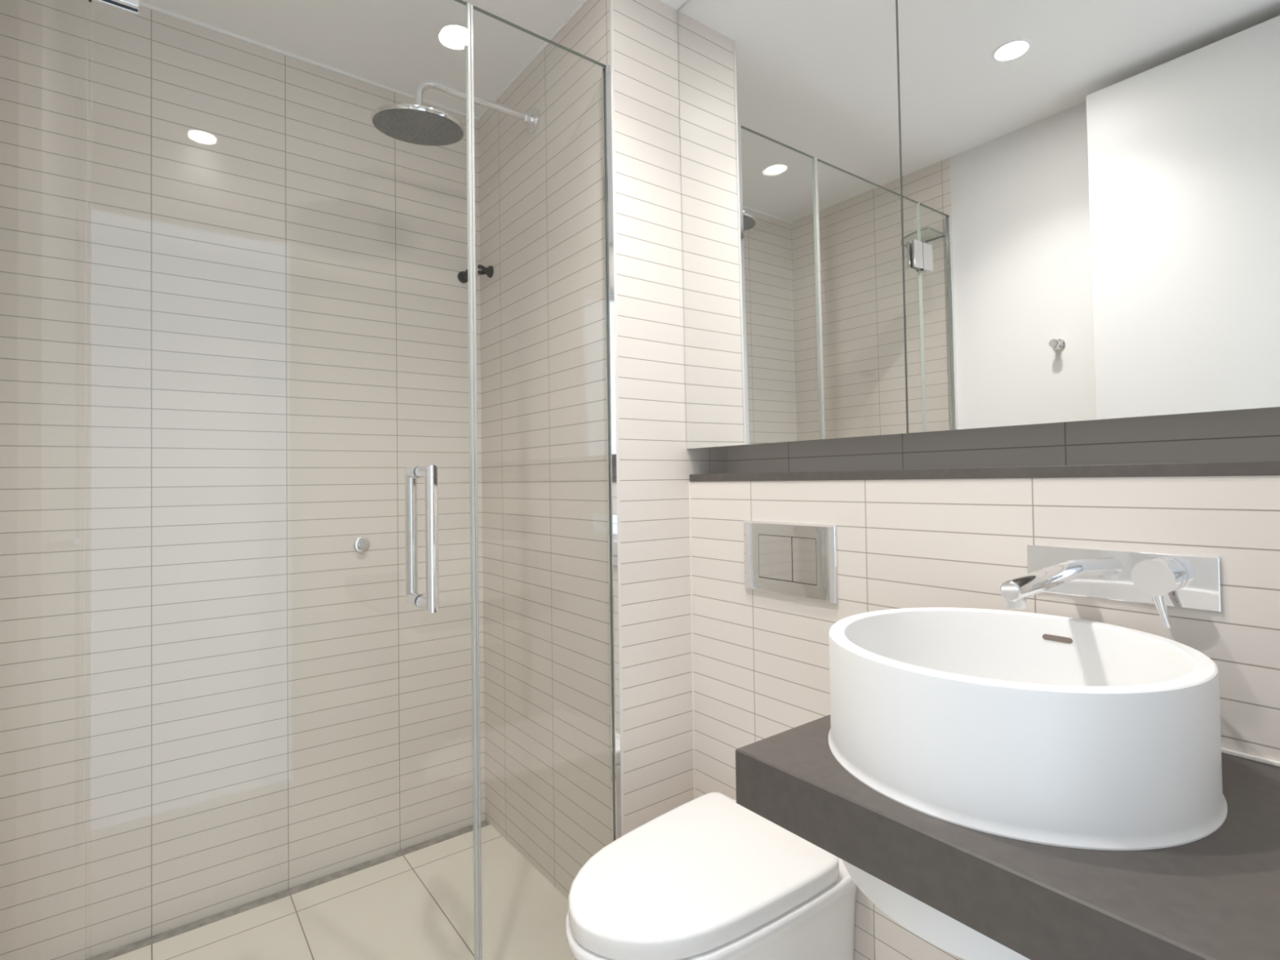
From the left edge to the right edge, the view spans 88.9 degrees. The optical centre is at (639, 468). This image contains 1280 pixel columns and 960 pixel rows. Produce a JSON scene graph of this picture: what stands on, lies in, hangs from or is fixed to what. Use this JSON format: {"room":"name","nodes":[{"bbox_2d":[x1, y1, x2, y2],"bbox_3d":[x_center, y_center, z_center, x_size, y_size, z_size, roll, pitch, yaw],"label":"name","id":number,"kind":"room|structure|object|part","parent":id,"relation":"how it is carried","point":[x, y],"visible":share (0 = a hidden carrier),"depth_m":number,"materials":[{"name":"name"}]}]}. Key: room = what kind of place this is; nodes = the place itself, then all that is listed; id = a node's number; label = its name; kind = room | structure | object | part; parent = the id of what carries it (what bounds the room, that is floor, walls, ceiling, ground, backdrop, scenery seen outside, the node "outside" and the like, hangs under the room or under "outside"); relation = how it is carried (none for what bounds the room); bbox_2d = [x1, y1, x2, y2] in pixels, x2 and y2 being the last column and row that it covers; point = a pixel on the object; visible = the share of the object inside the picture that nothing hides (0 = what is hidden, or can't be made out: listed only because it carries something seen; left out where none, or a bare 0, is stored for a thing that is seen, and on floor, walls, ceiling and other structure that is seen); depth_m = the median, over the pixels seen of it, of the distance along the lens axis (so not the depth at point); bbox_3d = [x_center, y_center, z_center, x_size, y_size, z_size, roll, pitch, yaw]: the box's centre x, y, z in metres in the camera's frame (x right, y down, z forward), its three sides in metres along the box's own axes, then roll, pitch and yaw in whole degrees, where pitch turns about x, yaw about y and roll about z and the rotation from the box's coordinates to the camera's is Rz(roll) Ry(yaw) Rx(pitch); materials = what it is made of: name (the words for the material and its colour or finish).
{"room":"bathroom","nodes":[
{"label":"bathroom","id":0,"kind":"room"},
{"bbox_2d":[0,0,484,959],"bbox_3d":[-1.040,0.041,1.871,1.201,2.460,0.100,0,-1,-37],"label":"wall","id":1,"kind":"structure","parent":0,"point":[264,291],"depth_m":1.73,"materials":[{"name":"tile"}]},
{"bbox_2d":[353,537,369,552],"bbox_3d":[-0.827,0.229,1.946,0.045,0.045,0.030,0,-1,-37],"label":"handle","id":2,"kind":"object","parent":1,"relation":"attached to","point":[361,544],"visible":1,"depth_m":1.95,"materials":[{"name":"silver metal"}]},
{"bbox_2d":[138,0,587,120],"bbox_3d":[-0.788,-1.194,1.540,1.201,0.010,0.789,0,-1,-37],"label":"trim","id":3,"kind":"structure","parent":1,"relation":"attached to","point":[140,3],"depth_m":1.87,"materials":[{"name":"white paint"}]},
{"bbox_2d":[457,269,467,283],"bbox_3d":[-0.575,-0.636,2.153,0.038,0.038,0.046,0,-1,-37],"label":"clip","id":4,"kind":"object","parent":1,"relation":"attached to","point":[462,276],"visible":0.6,"depth_m":2.15,"materials":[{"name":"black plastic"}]},
{"bbox_2d":[108,824,577,959],"bbox_3d":[-0.189,1.192,0.945,1.433,0.100,2.268,0,-1,-37],"label":"floor","id":5,"kind":"structure","parent":0,"point":[418,904],"depth_m":1.68,"materials":[{"name":"tile"}]},
{"bbox_2d":[88,0,479,959],"bbox_3d":[-0.616,0.082,1.150,0.682,2.117,0.144,0,-1,-37],"label":"shower door","id":6,"kind":"structure","parent":5,"relation":"on","point":[430,602],"depth_m":1.33,"materials":[{"name":"clear glass"}]},
{"bbox_3d":[-0.456,0.135,1.319,0.024,0.279,0.067,0,-1,-37],"label":"handle","id":7,"kind":"part","parent":6,"relation":"part of","materials":[{"name":"silver metal"}]},
{"bbox_3d":[-0.409,0.134,1.258,0.024,0.279,0.067,0,-1,-37],"label":"handle","id":8,"kind":"part","parent":6,"relation":"part of","materials":[{"name":"silver metal"}]},
{"bbox_2d":[84,821,488,959],"bbox_3d":[-0.981,1.220,1.793,1.201,0.098,0.042,0,-1,-37],"label":"linear drain","id":9,"kind":"object","parent":5,"relation":"in","point":[178,931],"visible":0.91,"depth_m":1.78,"materials":[{"name":"silver metal"}]},
{"bbox_2d":[470,4,622,959],"bbox_3d":[-0.202,0.086,1.465,0.358,2.131,0.020,0,-1,-37],"label":"screen frame","id":10,"kind":"object","parent":5,"relation":"on","point":[606,69],"visible":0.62,"depth_m":1.56,"materials":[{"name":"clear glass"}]},
{"bbox_2d":[478,0,727,899],"bbox_3d":[-0.129,0.032,2.069,0.489,2.460,0.889,0,-1,-37],"label":"wall pier","id":11,"kind":"object","parent":5,"relation":"on","point":[545,571],"visible":0.5,"depth_m":1.71,"materials":[{"name":"tile"}]},
{"bbox_2d":[370,79,540,146],"bbox_3d":[-0.487,-0.956,1.762,0.452,0.177,0.230,0,-1,-37],"label":"shower","id":12,"kind":"object","parent":11,"relation":"attached to","point":[416,123],"visible":1,"depth_m":1.70,"materials":[{"name":"silver metal"}]},
{"bbox_3d":[-0.574,-0.882,1.694,0.224,0.028,0.222,0,-1,-37],"label":"spray plate","id":13,"kind":"part","parent":12,"relation":"part of","materials":[{"name":"silver metal"}]},
{"bbox_3d":[-0.448,-0.969,1.789,0.339,0.105,0.022,0,-1,-37],"label":"arm","id":14,"kind":"part","parent":12,"relation":"part of","materials":[{"name":"silver metal"}]},
{"bbox_2d":[477,264,493,277],"bbox_3d":[-0.506,-0.644,2.122,0.046,0.038,0.038,0,-1,-37],"label":"robe hook","id":15,"kind":"object","parent":11,"relation":"attached to","point":[489,271],"visible":1,"depth_m":2.12,"materials":[{"name":"black plastic"}]},
{"bbox_2d":[608,0,624,835],"bbox_3d":[-0.055,-0.028,1.571,0.007,2.360,0.007,0,-1,-37],"label":"trim","id":16,"kind":"structure","parent":11,"relation":"attached to","point":[611,2],"depth_m":1.57,"materials":[{"name":"silver metal"}]},
{"bbox_2d":[565,791,857,959],"bbox_3d":[0.117,0.942,1.248,0.576,0.403,0.367,0,-1,-37],"label":"toilet","id":17,"kind":"object","parent":5,"relation":"on","point":[708,877],"visible":0.94,"depth_m":1.17,"materials":[{"name":"white ceramic"}]},
{"bbox_2d":[138,0,689,116],"bbox_3d":[-0.174,-1.266,1.054,1.790,0.100,2.510,0,-1,-37],"label":"ceiling","id":18,"kind":"structure","parent":0,"point":[399,45],"depth_m":1.79,"materials":[{"name":"white paint"}]},
{"bbox_2d":[690,475,1279,959],"bbox_3d":[0.702,0.625,1.169,0.257,1.217,1.520,0,-1,-37],"label":"wall","id":19,"kind":"structure","parent":0,"point":[761,660],"depth_m":1.18,"materials":[{"name":"tile"}]},
{"bbox_2d":[688,481,695,799],"bbox_3d":[0.138,0.593,1.695,0.003,1.117,0.003,0,-1,-37],"label":"trim","id":20,"kind":"structure","parent":19,"relation":"attached to","point":[689,482],"depth_m":1.70,"materials":[{"name":"white"}]},
{"bbox_2d":[743,520,839,604],"bbox_3d":[0.324,0.201,1.443,0.012,0.160,0.261,0,-1,-37],"label":"flush plate","id":21,"kind":"object","parent":19,"relation":"attached to","point":[797,560],"visible":1,"depth_m":1.42,"materials":[{"name":"silver metal"}]},
{"bbox_2d":[689,460,1279,481],"bbox_3d":[0.644,0.008,1.143,0.140,0.019,1.519,0,-1,-37],"label":"stone ledge","id":22,"kind":"object","parent":19,"relation":"on","point":[1264,468],"visible":1,"depth_m":1.04,"materials":[{"name":"grey stone"}]},
{"bbox_2d":[735,714,1279,959],"bbox_3d":[0.594,0.409,0.694,0.490,0.080,0.884,0,-1,-37],"label":"countertop","id":23,"kind":"structure","parent":19,"relation":"attached to","point":[1216,895],"depth_m":0.63,"materials":[{"name":"grey stone"}]},
{"bbox_2d":[828,607,1227,959],"bbox_3d":[0.479,0.379,0.863,0.443,0.305,0.443,0,-1,-37],"label":"basin","id":24,"kind":"object","parent":23,"relation":"on","point":[1051,730],"visible":0.83,"depth_m":0.70,"materials":[{"name":"white ceramic"}]},
{"bbox_2d":[1000,544,1221,627],"bbox_3d":[0.619,0.168,0.898,0.202,0.094,0.236,0,-1,-37],"label":"tap","id":25,"kind":"object","parent":19,"relation":"attached to","point":[1162,580],"visible":1,"depth_m":0.91,"materials":[{"name":"silver metal"}]},
{"bbox_3d":[0.583,0.161,0.943,0.199,0.042,0.029,0,-1,-35],"label":"spout","id":26,"kind":"part","parent":25,"relation":"part of","materials":[{"name":"silver metal"}]},
{"bbox_3d":[0.709,0.191,0.886,0.013,0.044,0.028,-1,-1,-13],"label":"lever","id":27,"kind":"part","parent":25,"relation":"part of","materials":[{"name":"silver metal"}]},
{"bbox_2d":[726,407,1279,473],"bbox_3d":[0.739,-0.604,1.234,0.120,1.243,1.520,0,-1,-37],"label":"wall","id":28,"kind":"structure","parent":0,"point":[1246,434],"depth_m":1.16,"materials":[{"name":"tile"}]},
{"bbox_2d":[677,0,1279,448],"bbox_3d":[0.628,-0.646,1.151,0.156,1.154,1.516,0,-1,-37],"label":"mirror","id":29,"kind":"object","parent":28,"relation":"attached to","point":[899,216],"visible":1,"depth_m":1.11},
{"bbox_3d":[0.299,-0.635,1.466,0.013,1.154,0.616,0,-1,-37],"label":"mirror door","id":30,"kind":"part","parent":29,"relation":"part of","materials":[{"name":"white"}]},
{"bbox_3d":[0.674,-0.650,0.974,0.013,1.154,0.614,0,-1,-37],"label":"mirror door","id":31,"kind":"part","parent":29,"relation":"part of","materials":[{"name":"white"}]}
]}

